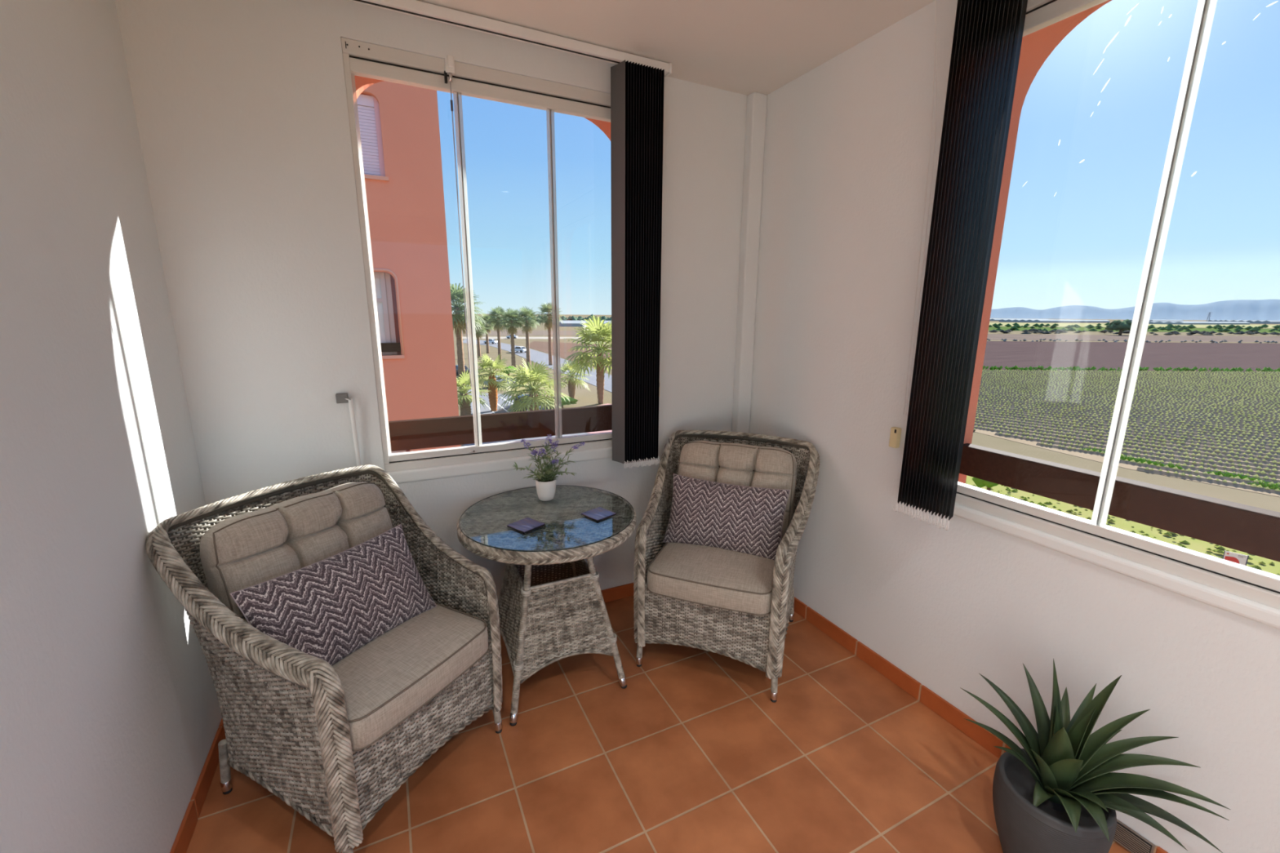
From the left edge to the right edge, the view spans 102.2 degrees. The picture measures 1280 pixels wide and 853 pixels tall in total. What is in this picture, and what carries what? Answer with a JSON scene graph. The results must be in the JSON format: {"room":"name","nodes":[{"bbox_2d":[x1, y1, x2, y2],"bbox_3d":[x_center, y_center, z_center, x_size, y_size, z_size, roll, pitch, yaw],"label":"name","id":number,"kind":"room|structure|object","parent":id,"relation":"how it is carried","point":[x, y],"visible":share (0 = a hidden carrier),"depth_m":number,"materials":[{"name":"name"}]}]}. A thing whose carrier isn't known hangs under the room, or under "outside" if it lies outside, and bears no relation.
{"room":"sunroom","nodes":[
{"label":"sunroom","id":0,"kind":"room"},
{"bbox_2d":[0,0,222,852],"bbox_3d":[-0.792,0.265,-0.153,0.250,2.730,4.600,-6,14,-26],"label":"wall","id":1,"kind":"structure","parent":0,"point":[110,713],"depth_m":1.27,"materials":[{"name":"white paint"}]},
{"bbox_2d":[169,719,226,852],"bbox_3d":[-0.685,1.549,0.185,0.012,0.078,4.600,-6,14,-26],"label":"baseboard","id":2,"kind":"structure","parent":1,"relation":"attached to","point":[180,845],"depth_m":1.68,"materials":[{"name":"orange tile"}]},
{"bbox_2d":[115,0,747,599],"bbox_3d":[-0.637,-0.302,2.467,2.900,2.730,0.070,-6,14,-26],"label":"wall","id":3,"kind":"structure","parent":0,"point":[241,106],"depth_m":2.01,"materials":[{"name":"white paint"}]},
{"bbox_2d":[335,392,361,466],"bbox_3d":[-1.227,0.175,2.211,0.070,0.638,0.041,-6,14,-26],"label":"rod","id":4,"kind":"object","parent":3,"relation":"attached to","point":[343,397],"visible":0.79,"depth_m":2.16,"materials":[{"name":"grey plastic"}]},
{"bbox_2d":[340,37,612,471],"bbox_3d":[-0.529,-0.693,2.434,1.365,1.701,0.064,-6,14,-26],"label":"window","id":5,"kind":"structure","parent":3,"relation":"in","point":[361,59],"depth_m":2.23,"materials":[{"name":"white metal"}]},
{"bbox_2d":[444,54,471,386],"bbox_3d":[-0.777,-0.839,2.224,0.040,1.340,0.032,-6,14,-26],"label":"pull cord","id":6,"kind":"object","parent":5,"relation":"hanging from","point":[449,62],"visible":1,"depth_m":2.12,"materials":[{"name":"white plastic"}]},
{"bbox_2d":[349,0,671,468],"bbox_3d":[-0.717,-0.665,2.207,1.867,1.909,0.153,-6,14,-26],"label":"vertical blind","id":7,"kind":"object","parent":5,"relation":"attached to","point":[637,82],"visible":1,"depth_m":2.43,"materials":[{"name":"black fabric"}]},
{"bbox_2d":[386,446,612,484],"bbox_3d":[-0.534,0.168,2.616,1.387,0.060,0.082,-6,14,-26],"label":"trim","id":8,"kind":"structure","parent":3,"relation":"attached to","point":[412,475],"depth_m":2.47,"materials":[{"name":"white paint"}]},
{"bbox_2d":[601,582,634,603],"bbox_3d":[-0.581,0.997,2.735,2.508,0.078,0.012,-6,14,-26],"label":"baseboard","id":9,"kind":"structure","parent":3,"relation":"attached to","point":[611,594],"depth_m":2.95,"materials":[{"name":"orange tile"}]},
{"bbox_2d":[731,92,767,433],"bbox_3d":[0.605,-0.407,2.998,0.092,2.730,0.060,-6,14,-26],"label":"corner pipe","id":10,"kind":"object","parent":3,"relation":"attached to","point":[756,115],"depth_m":2.86,"materials":[{"name":"white paint"}]},
{"bbox_2d":[351,75,610,140],"bbox_3d":[-0.587,1.955,3.219,3.250,14.000,0.330,-6,14,-26],"label":"wall","id":11,"kind":"structure","parent":0,"point":[359,84],"depth_m":2.29,"materials":[{"name":"paint"}]},
{"bbox_2d":[385,404,612,451],"bbox_3d":[-0.669,-0.007,2.845,1.350,0.148,0.045,-6,14,-26],"label":"guard rail","id":12,"kind":"object","parent":11,"relation":"attached to","point":[428,433],"visible":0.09,"depth_m":2.77,"materials":[{"name":"brown wood"}]},
{"bbox_2d":[347,0,935,95],"bbox_3d":[0.456,-1.266,0.037,2.920,0.200,4.920,-6,14,-26],"label":"ceiling","id":13,"kind":"structure","parent":0,"point":[746,47],"depth_m":2.08,"materials":[{"name":"white paint"}]},
{"bbox_2d":[186,595,1130,852],"bbox_3d":[0.433,1.622,0.664,2.920,0.250,4.920,-6,14,-26],"label":"floor","id":14,"kind":"structure","parent":0,"point":[695,754],"depth_m":1.84,"materials":[{"name":"tile"}]},
{"bbox_2d":[145,464,502,852],"bbox_3d":[-0.986,0.727,1.795,0.769,0.999,0.801,7,14,26],"label":"wicker armchair","id":15,"kind":"object","parent":14,"relation":"on","point":[335,744],"visible":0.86,"depth_m":1.60,"materials":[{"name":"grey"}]},
{"bbox_2d":[200,481,392,622],"bbox_3d":[-1.133,0.481,1.821,0.212,0.467,0.596,7,14,26],"label":"cushion","id":16,"kind":"object","parent":15,"relation":"on","point":[242,551],"depth_m":1.71,"materials":[{"name":"beige fabric"}]},
{"bbox_2d":[229,524,436,671],"bbox_3d":[-0.968,0.578,1.714,0.310,0.381,0.569,7,14,26],"label":"throw pillow","id":17,"kind":"object","parent":15,"relation":"on","point":[328,609],"visible":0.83,"depth_m":1.64,"materials":[{"name":"grey fabric"}]},
{"bbox_2d":[324,604,488,749],"bbox_3d":[-0.918,0.768,1.768,0.614,0.131,0.546,7,14,26],"label":"seat cushion","id":18,"kind":"object","parent":15,"relation":"on","point":[387,680],"depth_m":1.63,"materials":[{"name":"beige fabric"}]},
{"bbox_2d":[456,484,636,726],"bbox_3d":[-0.401,0.743,2.338,0.767,0.751,0.767,-6,14,-26],"label":"round table","id":19,"kind":"object","parent":14,"relation":"on","point":[551,605],"visible":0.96,"depth_m":2.15,"materials":[{"name":"grey wicker"}]},
{"bbox_2d":[506,517,545,533],"bbox_3d":[-0.466,0.404,2.112,0.108,0.008,0.108,10,15,37],"label":"coaster","id":20,"kind":"object","parent":19,"relation":"on","point":[526,525],"visible":1,"depth_m":2.10,"materials":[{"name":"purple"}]},
{"bbox_2d":[535,477,555,501],"bbox_3d":[-0.439,0.292,2.413,0.095,0.098,0.095,-6,14,-26],"label":"pot","id":21,"kind":"object","parent":19,"relation":"on","point":[545,486],"depth_m":2.38,"materials":[{"name":"white ceramic"}]},
{"bbox_2d":[511,433,585,501],"bbox_3d":[-0.415,0.186,2.390,0.350,0.315,0.181,-6,14,-26],"label":"lavender","id":22,"kind":"object","parent":19,"relation":"on","point":[545,484],"visible":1,"depth_m":2.38,"materials":[{"name":"green plant"}]},
{"bbox_2d":[581,506,616,521],"bbox_3d":[-0.179,0.379,2.236,0.108,0.008,0.108,12,17,42],"label":"coaster","id":23,"kind":"object","parent":19,"relation":"on","point":[599,513],"visible":1,"depth_m":2.23,"materials":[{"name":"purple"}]},
{"bbox_2d":[633,430,819,702],"bbox_3d":[0.405,0.586,2.496,0.801,0.999,0.769,5,13,20],"label":"wicker armchair","id":24,"kind":"object","parent":14,"relation":"on","point":[738,606],"visible":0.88,"depth_m":2.30,"materials":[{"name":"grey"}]},
{"bbox_2d":[647,542,774,613],"bbox_3d":[0.378,0.634,2.434,0.546,0.131,0.614,5,13,20],"label":"seat cushion","id":25,"kind":"object","parent":24,"relation":"on","point":[720,578],"depth_m":2.21,"materials":[{"name":"beige fabric"}]},
{"bbox_2d":[662,473,790,560],"bbox_3d":[0.404,0.431,2.465,0.575,0.389,0.286,5,13,21],"label":"throw pillow","id":26,"kind":"object","parent":24,"relation":"on","point":[748,520],"visible":0.89,"depth_m":2.40,"materials":[{"name":"grey fabric"}]},
{"bbox_2d":[677,440,796,539],"bbox_3d":[0.467,0.325,2.600,0.596,0.467,0.212,5,13,20],"label":"cushion","id":27,"kind":"object","parent":24,"relation":"on","point":[734,464],"depth_m":2.53,"materials":[{"name":"beige fabric"}]},
{"bbox_2d":[960,658,1230,852],"bbox_3d":[1.254,0.986,1.478,0.390,0.660,0.536,-6,14,-26],"label":"agave","id":28,"kind":"object","parent":14,"relation":"on","point":[1059,793],"visible":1,"depth_m":1.43,"materials":[{"name":"green plant"}]},
{"bbox_2d":[749,0,1279,852],"bbox_3d":[1.683,0.025,1.045,0.070,2.730,4.600,-6,14,-26],"label":"wall","id":29,"kind":"structure","parent":0,"point":[847,139],"depth_m":2.09,"materials":[{"name":"white paint"}]},
{"bbox_2d":[888,426,901,448],"bbox_3d":[1.079,0.047,2.184,0.028,0.085,0.034,-6,14,-26],"label":"holder","id":30,"kind":"object","parent":29,"relation":"attached to","point":[895,433],"visible":1,"depth_m":2.17,"materials":[{"name":"beige plastic"}]},
{"bbox_2d":[794,596,1010,758],"bbox_3d":[1.057,1.071,2.453,0.012,0.078,1.865,-6,14,-26],"label":"baseboard","id":31,"kind":"structure","parent":29,"relation":"attached to","point":[953,715],"depth_m":2.24,"materials":[{"name":"orange tile"}]},
{"bbox_2d":[953,502,1279,630],"bbox_3d":[1.851,0.583,0.796,0.082,0.047,3.220,-6,14,-26],"label":"window sill","id":32,"kind":"structure","parent":29,"relation":"attached to","point":[1253,611],"depth_m":1.51,"materials":[{"name":"white paint"}]},
{"bbox_2d":[955,0,1279,609],"bbox_3d":[1.863,-0.275,0.613,0.062,1.709,3.200,-6,14,-26],"label":"window","id":33,"kind":"structure","parent":29,"relation":"in","point":[1256,585],"depth_m":1.52,"materials":[{"name":"white metal"}]},
{"bbox_2d":[893,0,1027,530],"bbox_3d":[1.567,-0.379,0.923,0.153,1.889,2.441,-6,14,-26],"label":"vertical blind","id":34,"kind":"object","parent":33,"relation":"attached to","point":[988,34],"visible":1,"depth_m":1.78,"materials":[{"name":"black fabric"}]},
{"bbox_2d":[1113,818,1155,852],"bbox_3d":[1.496,1.264,1.584,0.012,0.072,0.120,-6,14,-26],"label":"air vent","id":35,"kind":"object","parent":29,"relation":"in","point":[1131,841],"visible":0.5,"depth_m":1.57,"materials":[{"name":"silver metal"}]},
{"bbox_2d":[1153,845,1168,852],"bbox_3d":[2.088,1.522,0.413,0.012,0.078,2.555,-6,14,-26],"label":"baseboard","id":36,"kind":"structure","parent":29,"relation":"attached to","point":[1157,849],"depth_m":1.51,"materials":[{"name":"orange tile"}]},
{"bbox_2d":[958,0,1111,484],"bbox_3d":[1.895,2.341,1.532,0.330,14.000,4.970,-6,14,-26],"label":"wall","id":37,"kind":"structure","parent":0,"point":[1037,46],"depth_m":2.03,"materials":[{"name":"paint"}]},
{"bbox_2d":[959,443,1279,562],"bbox_3d":[2.120,0.442,0.916,0.070,0.127,3.145,-6,14,-26],"label":"guard rail","id":38,"kind":"object","parent":37,"relation":"attached to","point":[1255,531],"visible":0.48,"depth_m":1.73,"materials":[{"name":"brown wood"}]},
{"bbox_2d":[992,748,1116,852],"bbox_3d":[1.191,1.171,1.515,0.276,0.282,0.276,-6,14,-26],"label":"pot","id":39,"kind":"object","parent":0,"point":[1025,824],"depth_m":1.44,"materials":[{"name":"grey ceramic"}]},
{"label":"outside","id":40,"kind":"structure","parent":0,"visible":0},
{"bbox_2d":[982,341,1279,371],"bbox_3d":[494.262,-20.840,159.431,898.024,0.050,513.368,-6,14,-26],"label":"field strip","id":41,"kind":"object","parent":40,"point":[1024,354],"depth_m":137.52,"materials":[{"name":"soil"}]},
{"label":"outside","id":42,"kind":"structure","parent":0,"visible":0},
{"bbox_2d":[973,400,1279,497],"bbox_3d":[192.869,-3.245,67.324,336.988,0.050,204.525,-6,14,-26],"label":"field strip","id":43,"kind":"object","parent":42,"point":[1097,458],"visible":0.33,"depth_m":37.45,"materials":[{"name":"plant"}]},
{"bbox_2d":[973,369,1279,494],"bbox_3d":[99.833,-2.515,60.084,157.258,0.150,134.616,-6,14,-26],"label":"crop field","id":44,"kind":"structure","parent":43,"relation":"on","point":[1188,419],"depth_m":49.71,"materials":[{"name":"plant"}]},
{"bbox_2d":[973,368,1279,491],"bbox_3d":[84.345,-7.019,79.590,135.203,0.166,58.069,-6,14,-26],"label":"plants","id":45,"kind":"object","parent":44,"relation":"on","point":[984,371],"visible":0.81,"depth_m":55.40,"materials":[{"name":"green plant"}]},
{"bbox_2d":[1082,447,1279,489],"bbox_3d":[35.372,2.577,33.720,2.539,0.414,11.124,-6,14,-26],"label":"weed patch","id":46,"kind":"object","parent":43,"relation":"on","point":[1273,486],"visible":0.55,"depth_m":32.66,"materials":[{"name":"green plant"}]},
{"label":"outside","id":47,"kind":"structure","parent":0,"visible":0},
{"bbox_2d":[986,333,1279,342],"bbox_3d":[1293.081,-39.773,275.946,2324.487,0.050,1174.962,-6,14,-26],"label":"field strip","id":48,"kind":"object","parent":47,"point":[990,336],"depth_m":260.18,"materials":[{"name":"soil"}]},
{"bbox_2d":[1104,319,1137,335],"bbox_3d":[281.139,-58.072,301.420,15.376,9.294,14.621,-6,14,-26],"label":"tree","id":49,"kind":"object","parent":48,"relation":"on","point":[1115,325],"visible":1,"depth_m":298.55,"materials":[{"name":"green plant"}]},
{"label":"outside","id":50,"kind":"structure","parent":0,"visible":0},
{"bbox_2d":[988,326,1279,333],"bbox_3d":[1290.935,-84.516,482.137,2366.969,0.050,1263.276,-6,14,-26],"label":"field strip","id":51,"kind":"object","parent":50,"point":[1263,330],"depth_m":453.68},
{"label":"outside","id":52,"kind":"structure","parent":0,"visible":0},
{"bbox_2d":[989,322,1279,328],"bbox_3d":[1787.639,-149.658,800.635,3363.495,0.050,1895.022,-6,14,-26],"label":"field strip","id":53,"kind":"object","parent":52,"point":[1031,324],"depth_m":797.40,"materials":[{"name":"beige soil"}]},
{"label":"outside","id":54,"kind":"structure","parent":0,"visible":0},
{"bbox_2d":[529,341,611,368],"bbox_3d":[-11.592,-20.931,141.356,36.587,0.050,103.360,-6,14,-26],"label":"field strip","id":55,"kind":"object","parent":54,"point":[542,346],"visible":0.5,"depth_m":145.50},
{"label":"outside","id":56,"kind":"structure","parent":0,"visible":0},
{"bbox_2d":[462,329,611,335],"bbox_3d":[-46.012,-50.949,278.516,107.075,0.050,100.032,-6,14,-26],"label":"field strip","id":57,"kind":"object","parent":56,"point":[504,332],"visible":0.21,"depth_m":259.45,"materials":[{"name":"brown"}]},
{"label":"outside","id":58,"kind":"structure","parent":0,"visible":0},
{"bbox_2d":[965,475,1279,575],"bbox_3d":[18.132,3.489,29.883,22.000,0.050,90.000,-6,14,-26],"label":"grass strip","id":59,"kind":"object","parent":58,"point":[1197,545],"depth_m":24.18,"materials":[{"name":"plant"}]},
{"bbox_2d":[971,477,1002,491],"bbox_3d":[18.559,2.765,27.294,1.636,2.511,1.641,-6,14,-26],"label":"tree","id":60,"kind":"object","parent":59,"relation":"on","point":[980,483],"visible":0.17,"depth_m":27.11,"materials":[{"name":"green plant"}]},
{"bbox_2d":[965,481,1279,574],"bbox_3d":[20.381,3.631,28.711,18.603,0.321,42.468,-6,14,-26],"label":"grass tufts","id":61,"kind":"object","parent":59,"relation":"on","point":[1168,533],"visible":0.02,"depth_m":23.40,"materials":[{"name":"green plant"}]},
{"bbox_2d":[1222,550,1248,565],"bbox_3d":[22.735,5.253,19.758,0.028,0.905,0.616,-11,17,-43],"label":"advertising board","id":62,"kind":"object","parent":59,"relation":"on","point":[1238,558],"visible":0.5,"depth_m":19.69,"materials":[{"name":"white"}]},
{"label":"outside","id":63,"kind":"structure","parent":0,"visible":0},
{"bbox_2d":[465,367,565,391],"bbox_3d":[-21.543,-7.760,80.256,11.428,0.050,37.602,-6,14,-26],"label":"grass strip","id":64,"kind":"object","parent":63,"point":[488,369],"visible":0.13,"depth_m":72.29,"materials":[{"name":"green plant"}]},
{"bbox_2d":[484,374,516,387],"bbox_3d":[-18.660,-6.135,69.235,1.800,1.490,4.242,11,16,40],"label":"car","id":65,"kind":"object","parent":64,"relation":"on","point":[499,379],"visible":0.25,"depth_m":68.30,"materials":[{"name":"silver metal"}]},
{"bbox_2d":[500,365,516,376],"bbox_3d":[-20.214,-8.462,79.454,2.518,1.744,2.476,-6,14,-26],"label":"tree","id":66,"kind":"object","parent":64,"relation":"on","point":[509,366],"visible":0.47,"depth_m":78.74,"materials":[{"name":"green plant"}]},
{"bbox_2d":[497,307,524,368],"bbox_3d":[-21.135,-14.391,85.896,5.092,10.594,5.125,11,16,41],"label":"fan palm","id":67,"kind":"object","parent":64,"relation":"on","point":[508,314],"visible":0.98,"depth_m":85.02,"materials":[{"name":"green plant"}]},
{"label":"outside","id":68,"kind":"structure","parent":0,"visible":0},
{"bbox_2d":[452,313,1279,512],"bbox_3d":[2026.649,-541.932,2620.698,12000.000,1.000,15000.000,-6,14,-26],"label":"ground","id":69,"kind":"structure","parent":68,"point":[585,397],"depth_m":50.54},
{"bbox_2d":[354,80,461,453],"bbox_3d":[-8.637,-1.768,12.306,7.050,17.300,9.050,-6,14,-26],"label":"apartment wing","id":70,"kind":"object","parent":69,"relation":"on","point":[397,124],"visible":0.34,"depth_m":9.21,"materials":[{"name":"orange paint"}]},
{"bbox_2d":[354,104,380,175],"bbox_3d":[-4.851,-4.802,8.588,0.860,1.146,0.020,-6,14,-26],"label":"roller shutter","id":71,"kind":"object","parent":70,"relation":"hanging from","point":[366,118],"depth_m":8.70,"materials":[{"name":"white plastic"}]},
{"bbox_2d":[455,364,469,375],"bbox_3d":[-28.903,-9.079,82.438,4.242,1.490,1.800,12,17,43],"label":"car","id":72,"kind":"object","parent":69,"relation":"on","point":[466,368],"visible":0.24,"depth_m":81.34,"materials":[{"name":"grey metal"}]},
{"bbox_2d":[449,282,485,413],"bbox_3d":[-16.372,-6.739,46.814,5.319,12.277,5.316,-4,13,-18],"label":"fan palm","id":73,"kind":"object","parent":69,"relation":"on","point":[456,294],"visible":0.71,"depth_m":45.80,"materials":[{"name":"green plant"}]},
{"bbox_2d":[467,318,488,358],"bbox_3d":[-35.386,-19.366,112.918,5.420,8.644,5.415,-3,13,-17],"label":"fan palm","id":74,"kind":"object","parent":69,"relation":"on","point":[478,335],"visible":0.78,"depth_m":112.35,"materials":[{"name":"green plant"}]},
{"bbox_2d":[478,313,493,353],"bbox_3d":[-37.485,-22.883,126.337,5.672,9.797,5.795,7,14,29],"label":"fan palm","id":75,"kind":"object","parent":69,"relation":"on","point":[484,316],"visible":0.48,"depth_m":125.84,"materials":[{"name":"green plant"}]},
{"bbox_2d":[484,306,508,361],"bbox_3d":[-28.366,-18.553,103.584,5.818,11.120,5.785,-6,14,-28],"label":"fan palm","id":76,"kind":"object","parent":69,"relation":"on","point":[498,312],"visible":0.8,"depth_m":102.60,"materials":[{"name":"green plant"}]},
{"bbox_2d":[515,306,542,369],"bbox_3d":[-19.200,-14.990,88.043,5.199,10.886,5.308,-3,13,-14],"label":"fan palm","id":77,"kind":"object","parent":69,"relation":"on","point":[524,312],"visible":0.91,"depth_m":87.31,"materials":[{"name":"green plant"}]},
{"bbox_2d":[453,314,611,323],"bbox_3d":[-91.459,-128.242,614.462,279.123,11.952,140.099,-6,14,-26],"label":"tree","id":78,"kind":"object","parent":69,"relation":"on","point":[580,317],"visible":0.12,"depth_m":567.79,"materials":[{"name":"green plant"}]},
{"bbox_2d":[545,395,577,408],"bbox_3d":[-8.400,-2.587,53.934,3.561,1.261,3.163,-6,14,-26],"label":"tree","id":79,"kind":"object","parent":69,"relation":"on","point":[566,402],"visible":0.62,"depth_m":53.16,"materials":[{"name":"green plant"}]},
{"bbox_2d":[553,360,591,398],"bbox_3d":[-7.950,-5.567,59.543,4.934,4.721,4.904,-2,12,-9],"label":"fan palm","id":80,"kind":"object","parent":69,"relation":"on","point":[571,386],"visible":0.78,"depth_m":59.05,"materials":[{"name":"green plant"}]},
{"bbox_2d":[552,320,611,326],"bbox_3d":[-40.706,-88.426,442.108,65.295,4.200,60.000,-4,13,-19],"label":"greenhouse","id":81,"kind":"object","parent":69,"relation":"on","point":[566,322],"visible":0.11,"depth_m":409.07,"materials":[{"name":"plastic"}]},
{"bbox_2d":[563,315,611,404],"bbox_3d":[-4.352,-7.110,55.485,8.835,9.511,8.918,-5,14,-25],"label":"fan palm","id":82,"kind":"object","parent":69,"relation":"on","point":[593,333],"visible":0.71,"depth_m":53.93,"materials":[{"name":"green plant"}]},
{"bbox_2d":[989,318,1022,320],"bbox_3d":[1157.543,-334.499,1616.366,397.255,6.000,80.000,-8,15,-33],"label":"greenhouse","id":83,"kind":"object","parent":69,"relation":"on","point":[991,319],"visible":0.24,"depth_m":1500.51,"materials":[{"name":"plastic"}]},
{"bbox_2d":[999,319,1110,322],"bbox_3d":[947.228,-240.244,1174.048,310.026,6.000,80.000,-6,14,-27],"label":"greenhouse","id":84,"kind":"object","parent":69,"relation":"on","point":[1002,320],"visible":0.96,"depth_m":1117.94,"materials":[{"name":"plastic"}]},
{"bbox_2d":[982,364,1279,371],"bbox_3d":[121.628,-10.628,96.943,186.758,1.201,90.373,-6,14,-26],"label":"verge","id":85,"kind":"structure","parent":69,"relation":"on","point":[1015,367],"depth_m":96.48,"materials":[{"name":"green plant"}]},
{"bbox_2d":[986,337,1277,342],"bbox_3d":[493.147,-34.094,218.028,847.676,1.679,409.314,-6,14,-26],"label":"trees","id":86,"kind":"object","parent":69,"relation":"on","point":[1003,340],"visible":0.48,"depth_m":215.46,"materials":[{"name":"green plant"}]},
{"bbox_2d":[988,322,1279,332],"bbox_3d":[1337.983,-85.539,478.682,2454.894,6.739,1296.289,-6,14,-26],"label":"trees","id":87,"kind":"object","parent":69,"relation":"on","point":[1169,327],"visible":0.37,"depth_m":464.67,"materials":[{"name":"green plant"}]},
{"bbox_2d":[989,328,1279,335],"bbox_3d":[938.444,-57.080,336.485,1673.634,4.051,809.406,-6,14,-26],"label":"scrub","id":88,"kind":"object","parent":69,"relation":"on","point":[1034,331],"visible":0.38,"depth_m":323.91,"materials":[{"name":"green plant"}]},
{"bbox_2d":[990,299,1279,319],"bbox_3d":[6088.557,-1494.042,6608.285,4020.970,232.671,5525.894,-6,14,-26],"label":"mountain range","id":89,"kind":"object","parent":69,"relation":"on","point":[1238,309],"visible":0.77,"depth_m":5908.60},
{"bbox_2d":[1123,319,1183,321],"bbox_3d":[1891.325,-389.761,1898.017,321.656,6.000,80.000,-7,14,-30],"label":"greenhouse","id":90,"kind":"object","parent":69,"relation":"on","point":[1131,320],"visible":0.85,"depth_m":1849.26,"materials":[{"name":"plastic"}]},
{"bbox_2d":[1131,320,1250,324],"bbox_3d":[1050.905,-198.362,987.071,247.607,5.000,80.000,-5,13,-22],"label":"greenhouse","id":91,"kind":"object","parent":69,"relation":"on","point":[1133,322],"visible":0.93,"depth_m":945.09,"materials":[{"name":"plastic"}]},
{"bbox_2d":[1207,320,1224,321],"bbox_3d":[2300.562,-399.351,1954.843,527.013,7.000,80.000,-6,14,-28],"label":"greenhouse","id":92,"kind":"object","parent":69,"relation":"on","point":[1210,320],"visible":0.17,"depth_m":1847.23,"materials":[{"name":"plastic"}]},
{"bbox_2d":[1222,320,1279,324],"bbox_3d":[1538.524,-257.650,1271.211,217.125,8.000,80.000,-5,13,-24],"label":"greenhouse","id":93,"kind":"object","parent":69,"relation":"on","point":[1256,322],"visible":0.94,"depth_m":1212.33,"materials":[{"name":"plastic"}]},
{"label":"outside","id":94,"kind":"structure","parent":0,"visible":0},
{"bbox_2d":[587,403,612,433],"bbox_3d":[-3.329,-0.695,48.250,9.464,0.050,15.524,-6,14,-26],"label":"paving","id":95,"kind":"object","parent":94,"point":[606,431],"visible":0.12,"depth_m":43.05,"materials":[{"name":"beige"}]},
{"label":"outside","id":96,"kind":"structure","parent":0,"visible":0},
{"bbox_2d":[463,384,590,446],"bbox_3d":[-14.254,-1.669,52.436,12.677,0.050,45.681,-6,14,-26],"label":"road","id":97,"kind":"structure","parent":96,"point":[481,411],"depth_m":52.62,"materials":[{"name":"grey asphalt"}]},
{"bbox_2d":[456,369,491,415],"bbox_3d":[-14.974,-2.425,44.267,4.933,4.946,4.824,7,14,26],"label":"fan palm","id":98,"kind":"object","parent":97,"relation":"on","point":[465,400],"visible":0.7,"depth_m":43.99,"materials":[{"name":"green plant"}]},
{"bbox_2d":[468,353,513,411],"bbox_3d":[-14.771,-4.395,51.164,5.075,5.875,5.054,-11,16,-42],"label":"fan palm","id":99,"kind":"object","parent":97,"relation":"on","point":[491,381],"visible":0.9,"depth_m":50.77,"materials":[{"name":"green plant"}]},
{"bbox_2d":[481,396,524,413],"bbox_3d":[-13.238,-1.640,52.174,3.820,0.001,18.213,-6,14,-26],"label":"parking lines","id":100,"kind":"object","parent":97,"relation":"on","point":[500,397],"visible":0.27,"depth_m":54.03,"materials":[{"name":"white paint"}]},
{"bbox_2d":[512,394,529,411],"bbox_3d":[-11.854,-2.535,52.888,1.800,1.490,4.242,-1,12,-5],"label":"car","id":101,"kind":"object","parent":97,"relation":"on","point":[518,397],"visible":0.11,"depth_m":51.44,"materials":[{"name":"grey metal"}]},
{"bbox_2d":[495,358,572,412],"bbox_3d":[-9.118,-2.925,44.337,6.585,5.983,6.665,0,12,-2],"label":"fan palm","id":102,"kind":"object","parent":97,"relation":"on","point":[534,401],"visible":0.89,"depth_m":43.28,"materials":[{"name":"green plant"}]},
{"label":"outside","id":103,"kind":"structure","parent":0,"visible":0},
{"bbox_2d":[462,338,611,392],"bbox_3d":[-32.277,-19.205,132.593,13.768,0.050,155.604,-6,14,-26],"label":"road","id":104,"kind":"structure","parent":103,"point":[535,356],"depth_m":106.74,"materials":[{"name":"grey asphalt"}]},
{"bbox_2d":[483,338,497,343],"bbox_3d":[-48.170,-27.436,166.382,4.242,1.490,1.800,4,13,16],"label":"car","id":105,"kind":"object","parent":104,"relation":"on","point":[490,340],"visible":0.78,"depth_m":165.60,"materials":[{"name":"white metal"}]},
{"bbox_2d":[510,346,526,352],"bbox_3d":[-30.464,-19.453,130.216,4.242,1.490,1.800,7,14,27],"label":"car","id":106,"kind":"object","parent":104,"relation":"on","point":[521,348],"visible":0.7,"depth_m":129.25,"materials":[{"name":"white metal"}]},
{"bbox_2d":[535,302,564,364],"bbox_3d":[-17.121,-17.572,97.469,6.203,11.969,6.077,-1,12,-5],"label":"fan palm","id":107,"kind":"object","parent":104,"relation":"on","point":[547,308],"visible":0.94,"depth_m":96.52,"materials":[{"name":"green plant"}]},
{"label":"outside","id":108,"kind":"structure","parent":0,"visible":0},
{"bbox_2d":[462,337,602,338],"bbox_3d":[-34.679,-36.330,211.426,73.948,0.050,40.408,-6,14,-26],"label":"road","id":109,"kind":"structure","parent":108,"point":[462,337],"depth_m":207.43,"materials":[{"name":"grey asphalt"}]},
{"bbox_2d":[506,334,517,338],"bbox_3d":[-50.404,-35.428,203.151,4.242,1.490,1.800,1,12,5],"label":"car","id":110,"kind":"object","parent":109,"relation":"on","point":[515,335],"visible":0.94,"depth_m":202.40,"materials":[{"name":"white metal"}]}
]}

